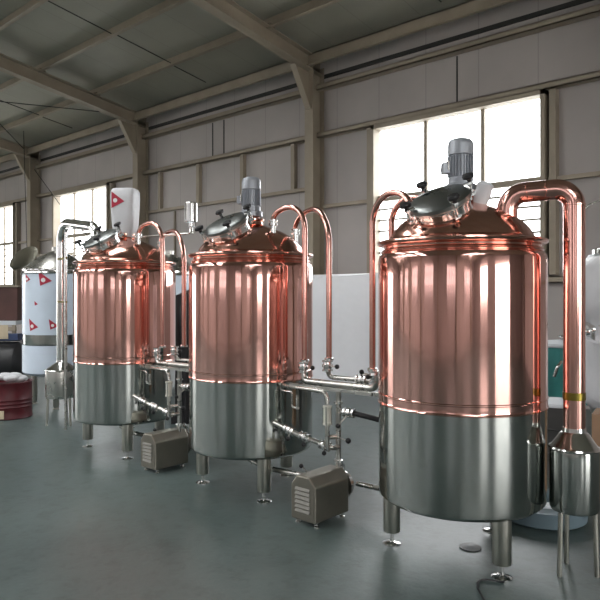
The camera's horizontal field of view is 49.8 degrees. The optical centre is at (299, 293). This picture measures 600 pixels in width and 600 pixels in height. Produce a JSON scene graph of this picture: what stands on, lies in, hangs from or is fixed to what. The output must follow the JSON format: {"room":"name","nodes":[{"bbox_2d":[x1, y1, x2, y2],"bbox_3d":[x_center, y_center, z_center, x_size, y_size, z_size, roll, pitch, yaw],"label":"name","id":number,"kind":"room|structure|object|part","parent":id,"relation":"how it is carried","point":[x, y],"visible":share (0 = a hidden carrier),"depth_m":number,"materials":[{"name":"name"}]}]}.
{"room":"processing plant","nodes":[
{"label":"processing plant","id":0,"kind":"room"},
{"bbox_2d":[0,0,470,156],"bbox_3d":[-6.297,-5.648,5.710,41.600,1.752,20.400,0,0,42],"label":"ceiling","id":1,"kind":"structure","parent":0,"point":[48,31],"depth_m":13.36,"materials":[{"name":"grey metal"}]},
{"bbox_2d":[0,0,47,30],"bbox_3d":[-2.535,-5.413,9.858,41.000,0.190,0.160,0,0,42],"label":"beam","id":2,"kind":"structure","parent":1,"relation":"attached to","point":[31,5],"depth_m":12.38,"materials":[{"name":"beige metal"}]},
{"bbox_2d":[0,100,71,127],"bbox_3d":[-9.244,-5.430,15.671,0.071,1.304,8.004,0,0,42],"label":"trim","id":3,"kind":"structure","parent":1,"relation":"attached to","point":[0,100],"depth_m":17.76,"materials":[{"name":"grey metal"}]},
{"bbox_2d":[0,0,188,91],"bbox_3d":[-1.595,-5.189,10.895,41.000,0.190,0.160,0,0,42],"label":"beam","id":4,"kind":"structure","parent":1,"relation":"attached to","point":[166,5],"depth_m":12.98,"materials":[{"name":"beige metal"}]},
{"bbox_2d":[48,0,205,82],"bbox_3d":[-4.799,-5.430,11.641,0.071,1.304,8.004,0,0,42],"label":"cable","id":5,"kind":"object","parent":1,"relation":"attached to","point":[48,0],"depth_m":12.98,"materials":[{"name":"grey metal"}]},
{"bbox_2d":[0,0,341,132],"bbox_3d":[-0.654,-4.965,11.932,41.000,0.190,0.160,0,0,42],"label":"beam","id":6,"kind":"structure","parent":1,"relation":"attached to","point":[313,5],"depth_m":13.53,"materials":[{"name":"beige metal"}]},
{"bbox_2d":[0,375,599,599],"bbox_3d":[-6.297,1.800,5.710,41.600,0.200,20.400,0,0,42],"label":"floor","id":7,"kind":"structure","parent":0,"point":[77,522],"depth_m":4.55,"materials":[{"name":"grey concrete"}]},
{"bbox_2d":[0,320,21,332],"bbox_3d":[-6.703,1.120,13.279,2.020,1.160,0.710,0,0,0],"label":"bench","id":8,"kind":"object","parent":7,"relation":"on","point":[13,328],"visible":0.34,"depth_m":12.93,"materials":[{"name":"white"}]},
{"bbox_2d":[0,285,21,320],"bbox_3d":[-6.403,0.180,13.279,1.420,0.720,0.550,0,0,0],"label":"base cabinet","id":9,"kind":"object","parent":8,"relation":"on","point":[10,295],"visible":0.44,"depth_m":13.06,"materials":[{"name":"brown paint"}]},
{"bbox_3d":[-6.703,0.700,12.954,2.020,0.080,0.060,0,0,0],"label":"rail","id":10,"kind":"part","parent":8,"relation":"part of","materials":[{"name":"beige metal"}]},
{"bbox_2d":[0,340,25,374],"bbox_3d":[-5.994,1.272,11.815,1.950,0.855,0.760,0,0,0],"label":"storage tank","id":11,"kind":"object","parent":7,"relation":"on","point":[10,351],"visible":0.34,"depth_m":11.54,"materials":[{"name":"black plastic"}]},
{"bbox_2d":[0,325,21,340],"bbox_3d":[-5.369,0.704,11.808,0.500,0.280,0.215,0,0,0],"label":"box","id":12,"kind":"object","parent":11,"relation":"on","point":[4,335],"visible":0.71,"depth_m":11.71,"materials":[{"name":"blue"}]},
{"bbox_2d":[0,378,32,420],"bbox_3d":[-4.042,1.452,8.970,0.614,0.495,0.614,0,0,42],"label":"drum","id":13,"kind":"object","parent":7,"relation":"on","point":[16,399],"visible":0.87,"depth_m":8.75,"materials":[{"name":"red paint"}]},
{"bbox_2d":[0,372,27,382],"bbox_3d":[-4.064,1.161,8.971,0.442,0.143,0.479,0,0,42],"label":"crumpled bag","id":14,"kind":"object","parent":13,"relation":"on","point":[16,377],"visible":1,"depth_m":8.88,"materials":[{"name":"white plastic"}]},
{"bbox_2d":[0,137,40,265],"bbox_3d":[-15.112,-2.256,13.703,0.340,7.912,19.760,0,0,42],"label":"frame","id":15,"kind":"object","parent":7,"relation":"on","point":[33,180],"visible":0.6,"depth_m":20.82,"materials":[{"name":"beige paint"}]},
{"bbox_3d":[-8.876,-4.025,20.581,0.140,0.790,0.470,0,0,42],"label":"knee plate","id":16,"kind":"part","parent":15,"relation":"part of","materials":[{"name":"beige metal"}]},
{"bbox_2d":[0,101,98,111],"bbox_3d":[-8.356,-5.034,16.688,7.726,0.840,0.021,0,0,1],"label":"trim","id":17,"kind":"structure","parent":15,"relation":"attached to","point":[0,101],"depth_m":16.65,"materials":[{"name":"grey metal"}]},
{"bbox_2d":[34,169,89,237],"bbox_3d":[-7.257,-2.800,19.539,3.412,2.416,0.017,0,0,42],"label":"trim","id":18,"kind":"structure","parent":15,"relation":"attached to","point":[34,169],"depth_m":19.70,"materials":[{"name":"grey"}]},
{"bbox_2d":[21,247,77,409],"bbox_3d":[-3.728,0.490,9.927,1.036,2.420,1.036,0,0,42],"label":"tank","id":19,"kind":"object","parent":7,"relation":"on","point":[39,278],"visible":0.67,"depth_m":9.46,"materials":[{"name":"white metal"}]},
{"bbox_3d":[-4.119,1.440,10.012,0.100,0.520,0.100,0,0,42],"label":"leg","id":20,"kind":"part","parent":19,"relation":"part of","materials":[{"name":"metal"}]},
{"bbox_3d":[-3.606,1.440,9.546,0.100,0.520,0.100,0,0,42],"label":"leg","id":21,"kind":"part","parent":19,"relation":"part of","materials":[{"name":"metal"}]},
{"bbox_2d":[57,227,83,429],"bbox_3d":[-2.861,0.432,8.014,0.049,2.536,0.846,0,0,-41],"label":"vent pipe","id":22,"kind":"object","parent":7,"relation":"on","point":[66,228],"visible":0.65,"depth_m":8.07,"materials":[{"name":"silver metal"}]},
{"bbox_2d":[44,219,98,425],"bbox_3d":[-2.806,0.371,7.889,0.416,2.658,1.598,0,0,-30],"label":"condenser","id":23,"kind":"object","parent":7,"relation":"on","point":[54,374],"visible":0.67,"depth_m":8.29,"materials":[{"name":"silver metal"}]},
{"bbox_3d":[-3.253,1.515,8.320,0.046,0.371,0.030,0,0,-28],"label":"leg","id":24,"kind":"part","parent":23,"relation":"part of","materials":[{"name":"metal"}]},
{"bbox_3d":[-2.955,1.515,8.309,0.046,0.371,0.032,0,0,42],"label":"leg","id":25,"kind":"part","parent":23,"relation":"part of","materials":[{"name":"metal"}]},
{"bbox_2d":[0,53,148,243],"bbox_3d":[-10.668,-2.256,9.673,0.340,7.912,19.760,0,0,42],"label":"frame","id":26,"kind":"object","parent":7,"relation":"on","point":[133,131],"visible":0.64,"depth_m":16.28,"materials":[{"name":"beige paint"}]},
{"bbox_3d":[-4.431,-4.025,16.551,0.140,0.790,0.470,0,0,42],"label":"knee plate","id":27,"kind":"part","parent":26,"relation":"part of","materials":[{"name":"beige metal"}]},
{"bbox_2d":[72,188,175,459],"bbox_3d":[-1.919,0.275,7.099,1.101,2.850,1.101,0,0,-42],"label":"kettle","id":28,"kind":"object","parent":7,"relation":"on","point":[116,282],"visible":0.91,"depth_m":6.64,"materials":[{"name":"orange metal"}]},
{"bbox_3d":[-2.335,-0.548,6.802,0.074,0.065,0.071,0,0,21],"label":"clamp knob","id":29,"kind":"part","parent":28,"relation":"part of","materials":[{"name":"black plastic"}]},
{"bbox_3d":[-2.364,1.465,7.195,0.114,0.300,0.114,0,0,42],"label":"leg","id":30,"kind":"part","parent":28,"relation":"part of","materials":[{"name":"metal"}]},
{"bbox_3d":[-2.080,-0.571,6.621,0.074,0.065,0.071,0,0,21],"label":"clamp knob","id":31,"kind":"part","parent":28,"relation":"part of","materials":[{"name":"black plastic"}]},
{"bbox_3d":[-2.112,-0.591,6.848,0.400,0.233,0.351,0,0,42],"label":"manhole lid","id":32,"kind":"part","parent":28,"relation":"part of","materials":[{"name":"silver metal"}]},
{"bbox_3d":[-1.919,-0.885,7.099,0.276,0.530,0.253,0,0,10],"label":"wrapped motor","id":33,"kind":"part","parent":28,"relation":"part of","materials":[{"name":"white plastic"}]},
{"bbox_3d":[-1.780,1.465,6.666,0.114,0.300,0.114,0,0,42],"label":"leg","id":34,"kind":"part","parent":28,"relation":"part of","materials":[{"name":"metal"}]},
{"bbox_2d":[141,235,158,237],"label":"pipe","id":35,"kind":"object","parent":28,"relation":"attached to","point":[146,235],"depth_m":6.85,"materials":[{"name":"silver metal"}]},
{"bbox_2d":[137,221,165,347],"bbox_3d":[-1.563,-0.105,6.736,0.500,1.315,0.073,0,0,42],"label":"copper pipe","id":36,"kind":"object","parent":28,"relation":"attached to","point":[156,225],"visible":1,"depth_m":6.58,"materials":[{"name":"polished copper"}]},
{"bbox_2d":[119,346,188,436],"bbox_3d":[-1.319,1.022,6.496,1.517,0.995,0.355,0,0,36],"label":"pipe manifold","id":37,"kind":"object","parent":28,"relation":"attached to","point":[165,366],"visible":0.58,"depth_m":6.37,"materials":[{"name":"silver metal"}]},
{"bbox_3d":[-1.223,0.740,6.377,0.840,0.050,0.185,0,0,42],"label":"support rail","id":38,"kind":"part","parent":37,"relation":"part of","materials":[{"name":"silver metal"}]},
{"bbox_3d":[-1.278,0.924,6.302,0.072,0.152,0.072,0,0,42],"label":"sight glass","id":39,"kind":"part","parent":37,"relation":"part of","materials":[{"name":"white"}]},
{"bbox_3d":[-1.613,1.465,7.436,0.114,0.300,0.114,0,0,42],"label":"leg","id":40,"kind":"part","parent":28,"relation":"part of","materials":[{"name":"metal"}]},
{"bbox_2d":[159,229,187,346],"bbox_3d":[-1.334,-0.075,6.763,0.075,1.215,0.794,0,0,-29],"label":"copper pipe","id":41,"kind":"object","parent":28,"relation":"attached to","point":[181,243],"visible":0.7,"depth_m":6.43,"materials":[{"name":"polished copper"}]},
{"bbox_2d":[180,202,196,234],"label":"canister","id":42,"kind":"object","parent":28,"relation":"attached to","point":[191,214],"depth_m":6.52,"materials":[{"name":"silver metal"}]},
{"bbox_2d":[141,422,191,472],"bbox_3d":[-1.275,1.491,6.365,0.236,0.418,0.562,0,0,42],"label":"pump","id":43,"kind":"object","parent":7,"relation":"on","point":[164,448],"visible":0.91,"depth_m":6.21,"materials":[{"name":"metal"}]},
{"bbox_2d":[165,251,189,294],"bbox_3d":[-2.178,0.490,10.803,1.036,2.420,1.036,0,0,42],"label":"tank","id":44,"kind":"object","parent":7,"relation":"on","point":[170,255],"visible":0.12,"depth_m":10.46,"materials":[{"name":"grey metal"}]},
{"bbox_2d":[171,290,188,423],"bbox_3d":[-1.474,0.792,8.695,0.471,1.816,0.580,0,0,0],"label":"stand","id":45,"kind":"object","parent":7,"relation":"on","point":[185,350],"visible":0.16,"depth_m":8.45,"materials":[{"name":"black metal"}]},
{"bbox_2d":[188,176,312,503],"bbox_3d":[-0.432,0.333,5.724,1.101,2.735,1.101,0,0,-42],"label":"kettle","id":46,"kind":"object","parent":7,"relation":"on","point":[245,278],"visible":0.98,"depth_m":5.26,"materials":[{"name":"orange metal"}]},
{"bbox_3d":[-0.849,-0.548,5.427,0.074,0.065,0.071,0,0,21],"label":"clamp knob","id":47,"kind":"part","parent":46,"relation":"part of","materials":[{"name":"black plastic"}]},
{"bbox_3d":[-0.877,1.465,5.820,0.114,0.300,0.114,0,0,42],"label":"leg","id":48,"kind":"part","parent":46,"relation":"part of","materials":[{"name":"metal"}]},
{"bbox_3d":[-0.704,-0.713,5.652,0.074,0.065,0.071,0,0,21],"label":"clamp knob","id":49,"kind":"part","parent":46,"relation":"part of","materials":[{"name":"black plastic"}]},
{"bbox_3d":[-0.625,-0.591,5.473,0.400,0.233,0.351,0,0,42],"label":"manhole lid","id":50,"kind":"part","parent":46,"relation":"part of","materials":[{"name":"silver metal"}]},
{"bbox_3d":[-0.593,-0.571,5.246,0.074,0.065,0.071,0,0,21],"label":"clamp knob","id":51,"kind":"part","parent":46,"relation":"part of","materials":[{"name":"black plastic"}]},
{"bbox_3d":[-0.449,-0.736,5.471,0.074,0.065,0.071,0,0,21],"label":"clamp knob","id":52,"kind":"part","parent":46,"relation":"part of","materials":[{"name":"black plastic"}]},
{"bbox_3d":[-0.432,-0.802,5.724,0.200,0.235,0.200,0,0,42],"label":"motor","id":53,"kind":"part","parent":46,"relation":"part of","materials":[{"name":"grey paint"}]},
{"bbox_3d":[-0.293,1.465,5.291,0.114,0.300,0.114,0,0,42],"label":"leg","id":54,"kind":"part","parent":46,"relation":"part of","materials":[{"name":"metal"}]},
{"bbox_3d":[-0.127,1.465,6.061,0.114,0.300,0.114,0,0,42],"label":"leg","id":55,"kind":"part","parent":46,"relation":"part of","materials":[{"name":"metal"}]},
{"bbox_2d":[271,204,308,361],"bbox_3d":[-0.095,-0.096,5.355,0.440,1.295,0.079,0,0,42],"label":"copper pipe","id":56,"kind":"object","parent":46,"relation":"attached to","point":[281,209],"visible":0.98,"depth_m":5.21,"materials":[{"name":"polished copper"}]},
{"bbox_2d":[247,360,378,490],"bbox_3d":[0.168,1.022,5.121,1.517,0.995,0.355,0,0,36],"label":"pipe manifold","id":57,"kind":"object","parent":46,"relation":"attached to","point":[361,386],"visible":0.81,"depth_m":4.98,"materials":[{"name":"silver metal"}]},
{"bbox_3d":[0.209,0.924,4.927,0.072,0.152,0.072,0,0,42],"label":"sight glass","id":58,"kind":"part","parent":57,"relation":"part of","materials":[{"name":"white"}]},
{"bbox_3d":[0.263,0.740,5.002,0.840,0.050,0.185,0,0,42],"label":"support rail","id":59,"kind":"part","parent":57,"relation":"part of","materials":[{"name":"silver metal"}]},
{"bbox_2d":[293,207,333,359],"bbox_3d":[0.093,-0.101,5.426,0.073,1.265,0.671,0,0,-28],"label":"copper pipe","id":60,"kind":"object","parent":46,"relation":"attached to","point":[317,210],"visible":0.87,"depth_m":5.15,"materials":[{"name":"polished copper"}]},
{"bbox_2d":[190,0,323,274],"bbox_3d":[-6.223,-2.256,5.643,0.340,7.912,19.760,0,0,42],"label":"frame","id":61,"kind":"object","parent":7,"relation":"on","point":[306,77],"visible":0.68,"depth_m":12.63,"materials":[{"name":"beige paint"}]},
{"bbox_2d":[0,0,517,163],"bbox_3d":[0.091,-4.585,12.755,41.000,0.230,0.140,0,0,42],"label":"roof beam","id":62,"kind":"structure","parent":61,"relation":"attached to","point":[472,7],"depth_m":12.60,"materials":[{"name":"beige metal"}]},
{"bbox_2d":[9,131,75,269],"bbox_3d":[-7.349,-2.655,18.629,1.866,3.932,0.599,0,0,-34],"label":"pendant lamp","id":63,"kind":"object","parent":62,"relation":"hanging from","point":[22,258],"visible":0.94,"depth_m":18.17,"materials":[{"name":"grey metal"}]},
{"bbox_3d":[-7.148,-1.145,18.822,0.178,0.239,1.363,0,0,42],"label":"support arm","id":64,"kind":"part","parent":63,"relation":"part of","materials":[{"name":"metal"}]},
{"bbox_3d":[0.014,-4.025,12.521,0.140,0.790,0.470,0,0,42],"label":"knee plate","id":65,"kind":"part","parent":61,"relation":"part of","materials":[{"name":"beige metal"}]},
{"bbox_2d":[292,462,353,527],"bbox_3d":[0.201,1.491,4.933,0.236,0.418,0.562,0,0,42],"label":"pump","id":66,"kind":"object","parent":7,"relation":"on","point":[321,494],"visible":0.94,"depth_m":4.77,"materials":[{"name":"metal"}]},
{"bbox_2d":[312,273,377,391],"bbox_3d":[0.466,0.670,11.903,4.307,2.060,0.735,0,0,42],"label":"partition panel","id":67,"kind":"object","parent":7,"relation":"on","point":[350,292],"visible":0.16,"depth_m":11.18,"materials":[{"name":"white plastic"}]},
{"bbox_2d":[377,137,548,581],"bbox_3d":[1.071,0.333,4.307,1.101,2.735,1.101,0,0,-42],"label":"kettle","id":68,"kind":"object","parent":7,"relation":"on","point":[463,397],"visible":1,"depth_m":3.84,"materials":[{"name":"orange metal"}]},
{"bbox_2d":[367,189,411,370],"bbox_3d":[0.636,-0.086,4.615,0.075,1.315,0.477,0,0,-29],"label":"copper pipe","id":69,"kind":"object","parent":68,"relation":"attached to","point":[372,223],"visible":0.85,"depth_m":4.77,"materials":[{"name":"polished copper"}]},
{"bbox_3d":[0.626,1.465,4.403,0.114,0.300,0.114,0,0,42],"label":"leg","id":70,"kind":"part","parent":68,"relation":"part of","materials":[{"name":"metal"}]},
{"bbox_2d":[388,194,418,238],"bbox_3d":[0.809,-0.078,4.743,0.074,1.300,0.422,0,0,-44],"label":"copper pipe","id":71,"kind":"object","parent":68,"relation":"attached to","point":[391,224],"visible":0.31,"depth_m":4.84,"materials":[{"name":"pink"}]},
{"bbox_3d":[0.654,-0.548,4.011,0.074,0.065,0.071,0,0,21],"label":"clamp knob","id":72,"kind":"part","parent":68,"relation":"part of","materials":[{"name":"black plastic"}]},
{"bbox_3d":[0.799,-0.713,4.235,0.074,0.065,0.071,0,0,21],"label":"clamp knob","id":73,"kind":"part","parent":68,"relation":"part of","materials":[{"name":"black plastic"}]},
{"bbox_3d":[0.877,-0.591,4.057,0.400,0.233,0.351,0,0,42],"label":"manhole lid","id":74,"kind":"part","parent":68,"relation":"part of","materials":[{"name":"silver metal"}]},
{"bbox_3d":[0.909,-0.571,3.829,0.074,0.065,0.071,0,0,21],"label":"clamp knob","id":75,"kind":"part","parent":68,"relation":"part of","materials":[{"name":"black plastic"}]},
{"bbox_3d":[1.071,-0.802,4.307,0.200,0.235,0.200,0,0,42],"label":"motor","id":76,"kind":"part","parent":68,"relation":"part of","materials":[{"name":"grey paint"}]},
{"bbox_3d":[1.054,-0.736,4.054,0.074,0.065,0.071,0,0,21],"label":"clamp knob","id":77,"kind":"part","parent":68,"relation":"part of","materials":[{"name":"black plastic"}]},
{"bbox_3d":[1.210,1.465,3.874,0.114,0.300,0.114,0,0,42],"label":"leg","id":78,"kind":"part","parent":68,"relation":"part of","materials":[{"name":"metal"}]},
{"bbox_2d":[459,543,480,551],"bbox_3d":[1.141,1.690,4.325,0.144,0.020,0.144,0,0,42],"label":"cap","id":79,"kind":"object","parent":7,"relation":"on","point":[470,547],"visible":1,"depth_m":4.30,"materials":[{"name":"grey metal"}]},
{"bbox_2d":[477,579,504,599],"bbox_3d":[0.913,1.692,3.457,0.140,0.012,0.892,0,0,31],"label":"power cable","id":80,"kind":"object","parent":7,"relation":"on","point":[479,580],"visible":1,"depth_m":3.80,"materials":[{"name":"black plastic"}]},
{"bbox_2d":[497,179,599,577],"bbox_3d":[1.555,0.495,4.037,0.601,2.411,0.302,0,0,34],"label":"condenser","id":81,"kind":"object","parent":7,"relation":"on","point":[574,456],"visible":0.97,"depth_m":3.90,"materials":[{"name":"orange metal"}]},
{"bbox_3d":[1.569,1.502,3.895,0.042,0.396,0.030,0,0,-28],"label":"leg","id":82,"kind":"part","parent":81,"relation":"part of","materials":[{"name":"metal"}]},
{"bbox_3d":[1.683,1.502,4.075,0.029,0.396,0.042,0,0,2],"label":"leg","id":83,"kind":"part","parent":81,"relation":"part of","materials":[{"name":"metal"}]},
{"bbox_3d":[1.782,1.502,3.887,0.042,0.396,0.031,0,0,42],"label":"leg","id":84,"kind":"part","parent":81,"relation":"part of","materials":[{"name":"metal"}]},
{"bbox_2d":[512,489,587,530],"bbox_3d":[1.848,1.635,4.912,0.660,0.130,0.660,0,0,42],"label":"tub","id":85,"kind":"object","parent":7,"relation":"on","point":[545,519],"visible":0.23,"depth_m":4.63,"materials":[{"name":"blue plastic"}]},
{"bbox_2d":[544,502,551,508],"bbox_3d":[1.673,1.560,4.785,0.450,0.019,0.090,0,0,7],"label":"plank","id":86,"kind":"object","parent":85,"relation":"on","point":[547,506],"visible":0.02,"depth_m":4.72,"materials":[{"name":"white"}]},
{"bbox_2d":[548,397,562,477],"bbox_3d":[2.447,1.350,6.137,0.490,0.700,0.490,0,0,42],"label":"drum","id":87,"kind":"object","parent":7,"relation":"on","point":[555,411],"visible":0.1,"depth_m":5.94,"materials":[{"name":"white"}]},
{"bbox_3d":[2.447,1.025,6.137,0.490,0.050,0.490,0,0,42],"label":"lid","id":88,"kind":"part","parent":87,"relation":"part of","materials":[{"name":"white"}]},
{"bbox_2d":[548,335,586,405],"bbox_3d":[3.289,1.100,8.019,0.810,1.200,0.810,0,0,-3],"label":"tank","id":89,"kind":"object","parent":7,"relation":"on","point":[555,347],"visible":0.18,"depth_m":7.72,"materials":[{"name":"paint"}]},
{"bbox_2d":[586,199,599,412],"bbox_3d":[3.208,0.364,6.208,1.018,2.672,1.004,0,0,42],"label":"tank","id":90,"kind":"object","parent":7,"relation":"on","point":[593,260],"visible":0.55,"depth_m":6.12,"materials":[{"name":"grey metal"}]},
{"bbox_2d":[592,408,599,446],"bbox_3d":[2.642,1.340,5.326,0.400,0.720,0.340,0,0,30],"label":"cardboard box","id":91,"kind":"object","parent":7,"relation":"on","point":[596,414],"visible":0.45,"depth_m":5.26,"materials":[{"name":"brown cardboard"}]},
{"bbox_2d":[0,0,599,409],"bbox_3d":[0.387,-1.575,13.081,41.000,6.550,0.100,0,0,42],"label":"wall","id":92,"kind":"structure","parent":0,"point":[573,49],"depth_m":12.58,"materials":[{"name":"grey metal"}]},
{"bbox_2d":[0,203,14,284],"bbox_3d":[-10.848,-1.685,23.096,3.200,2.830,0.226,0,0,42],"label":"window","id":93,"kind":"structure","parent":92,"relation":"in","point":[12,205],"depth_m":22.60,"materials":[{"name":"beige metal"}]},
{"bbox_3d":[-10.806,-1.760,23.142,3.060,0.100,0.070,0,0,42],"label":"rail","id":94,"kind":"part","parent":93,"relation":"part of","materials":[{"name":"beige metal"}]},
{"bbox_2d":[15,203,20,284],"bbox_3d":[-9.591,-1.690,21.966,0.120,2.800,0.140,0,0,42],"label":"trim","id":95,"kind":"structure","parent":92,"relation":"attached to","point":[17,205],"depth_m":21.92,"materials":[{"name":"brown metal"}]},
{"bbox_2d":[18,238,51,243],"bbox_3d":[-8.626,-1.742,21.118,2.710,0.065,0.100,0,0,42],"label":"trim","id":96,"kind":"structure","parent":92,"relation":"attached to","point":[44,239],"depth_m":20.81,"materials":[{"name":"beige metal"}]},
{"bbox_2d":[52,183,108,257],"bbox_3d":[-6.458,-1.685,19.116,3.150,2.830,0.226,0,0,42],"label":"window","id":97,"kind":"structure","parent":92,"relation":"in","point":[55,205],"depth_m":19.48,"materials":[{"name":"beige metal"}]},
{"bbox_3d":[-6.417,-1.760,19.162,3.010,0.100,0.070,0,0,42],"label":"rail","id":98,"kind":"part","parent":97,"relation":"part of","materials":[{"name":"beige metal"}]},
{"bbox_2d":[109,183,115,228],"bbox_3d":[-5.228,-1.690,18.009,0.120,2.800,0.140,0,0,42],"label":"trim","id":99,"kind":"structure","parent":92,"relation":"attached to","point":[111,185],"depth_m":17.96,"materials":[{"name":"brown metal"}]},
{"bbox_2d":[158,172,162,208],"bbox_3d":[-3.570,-2.640,16.533,0.100,0.940,0.100,0,0,42],"label":"trim","id":100,"kind":"structure","parent":92,"relation":"attached to","point":[160,174],"depth_m":16.50,"materials":[{"name":"beige metal"}]},
{"bbox_2d":[174,211,175,254],"bbox_3d":[-3.131,-1.185,16.169,0.040,1.790,0.050,0,0,42],"label":"trim","id":101,"kind":"structure","parent":92,"relation":"attached to","point":[174,211],"depth_m":16.16,"materials":[{"name":"brown metal"}]},
{"bbox_2d":[196,164,201,202],"bbox_3d":[-2.421,-2.640,15.492,0.100,0.940,0.100,0,0,42],"label":"trim","id":102,"kind":"structure","parent":92,"relation":"attached to","point":[198,166],"depth_m":15.45,"materials":[{"name":"beige metal"}]},
{"bbox_2d":[212,123,212,155],"bbox_3d":[-2.058,-3.630,15.222,0.024,0.800,0.012,0,0,42],"label":"trim","id":103,"kind":"structure","parent":92,"relation":"attached to","point":[212,123],"depth_m":15.22,"materials":[{"name":"grey metal"}]},
{"bbox_2d":[223,120,223,152],"bbox_3d":[-1.762,-3.630,14.954,0.024,0.800,0.012,0,0,42],"label":"trim","id":104,"kind":"structure","parent":92,"relation":"attached to","point":[223,120],"depth_m":14.96,"materials":[{"name":"grey metal"}]},
{"bbox_2d":[146,187,304,213],"bbox_3d":[-1.829,-2.135,14.954,5.800,0.070,0.100,0,0,42],"label":"trim","id":105,"kind":"structure","parent":92,"relation":"attached to","point":[298,190],"depth_m":14.83,"materials":[{"name":"beige metal"}]},
{"bbox_2d":[240,154,245,195],"bbox_3d":[-1.273,-2.640,14.451,0.100,0.940,0.100,0,0,42],"label":"trim","id":106,"kind":"structure","parent":92,"relation":"attached to","point":[242,157],"depth_m":14.41,"materials":[{"name":"beige metal"}]},
{"bbox_2d":[291,143,296,188],"bbox_3d":[-0.125,-2.640,13.410,0.100,0.940,0.100,0,0,42],"label":"trim","id":107,"kind":"structure","parent":92,"relation":"attached to","point":[293,146],"depth_m":13.37,"materials":[{"name":"beige metal"}]},
{"bbox_2d":[0,0,593,173],"bbox_3d":[0.340,-4.335,13.029,41.000,0.070,0.040,0,0,42],"label":"trim","id":108,"kind":"structure","parent":92,"relation":"attached to","point":[574,2],"depth_m":12.00,"materials":[{"name":"grey metal"}]},
{"bbox_2d":[0,4,599,180],"bbox_3d":[0.293,-4.100,12.977,41.000,0.100,0.180,0,0,42],"label":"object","id":109,"kind":"structure","parent":92,"relation":"attached to","point":[592,11],"depth_m":11.89,"materials":[{"name":"beige metal"}]},
{"bbox_2d":[0,70,599,204],"bbox_3d":[0.303,-3.160,12.988,41.000,0.100,0.150,0,0,42],"label":"trim","id":110,"kind":"structure","parent":92,"relation":"attached to","point":[594,76],"depth_m":12.37,"materials":[{"name":"beige metal"}]},
{"bbox_2d":[322,199,366,207],"bbox_3d":[0.923,-1.742,12.459,1.230,0.065,0.100,0,0,42],"label":"trim","id":111,"kind":"structure","parent":92,"relation":"attached to","point":[357,202],"depth_m":12.47,"materials":[{"name":"beige metal"}]},
{"bbox_2d":[367,128,369,272],"bbox_3d":[1.329,-1.690,12.065,0.100,2.800,0.140,0,0,42],"label":"trim","id":112,"kind":"structure","parent":92,"relation":"attached to","point":[368,129],"depth_m":12.02,"materials":[{"name":"beige metal"}]},
{"bbox_2d":[456,56,457,101],"bbox_3d":[2.660,-3.630,10.943,0.024,0.800,0.012,0,0,42],"label":"trim","id":113,"kind":"structure","parent":92,"relation":"attached to","point":[456,56],"depth_m":10.94,"materials":[{"name":"grey metal"}]},
{"bbox_2d":[370,89,548,275],"bbox_3d":[2.572,-1.685,10.928,3.230,2.830,0.226,0,0,42],"label":"window","id":114,"kind":"structure","parent":92,"relation":"in","point":[543,94],"depth_m":10.59,"materials":[{"name":"beige metal"}]},
{"bbox_3d":[2.614,-1.760,10.974,3.090,0.100,0.070,0,0,42],"label":"rail","id":115,"kind":"part","parent":114,"relation":"part of","materials":[{"name":"beige metal"}]},
{"bbox_2d":[549,88,558,274],"bbox_3d":[3.847,-1.690,9.781,0.100,2.800,0.140,0,0,42],"label":"trim","id":116,"kind":"structure","parent":92,"relation":"attached to","point":[553,93],"depth_m":9.73,"materials":[{"name":"beige metal"}]},
{"bbox_2d":[548,276,562,282],"bbox_3d":[0.306,-0.220,12.992,41.000,0.100,0.140,0,0,42],"label":"trim","id":117,"kind":"structure","parent":92,"relation":"attached to","point":[551,279],"depth_m":9.70,"materials":[{"name":"beige metal"}]},
{"bbox_2d":[548,171,599,179],"bbox_3d":[9.654,-1.742,4.543,15.800,0.065,0.100,0,0,42],"label":"trim","id":118,"kind":"structure","parent":92,"relation":"attached to","point":[595,173],"depth_m":9.50,"materials":[{"name":"beige metal"}]}
]}

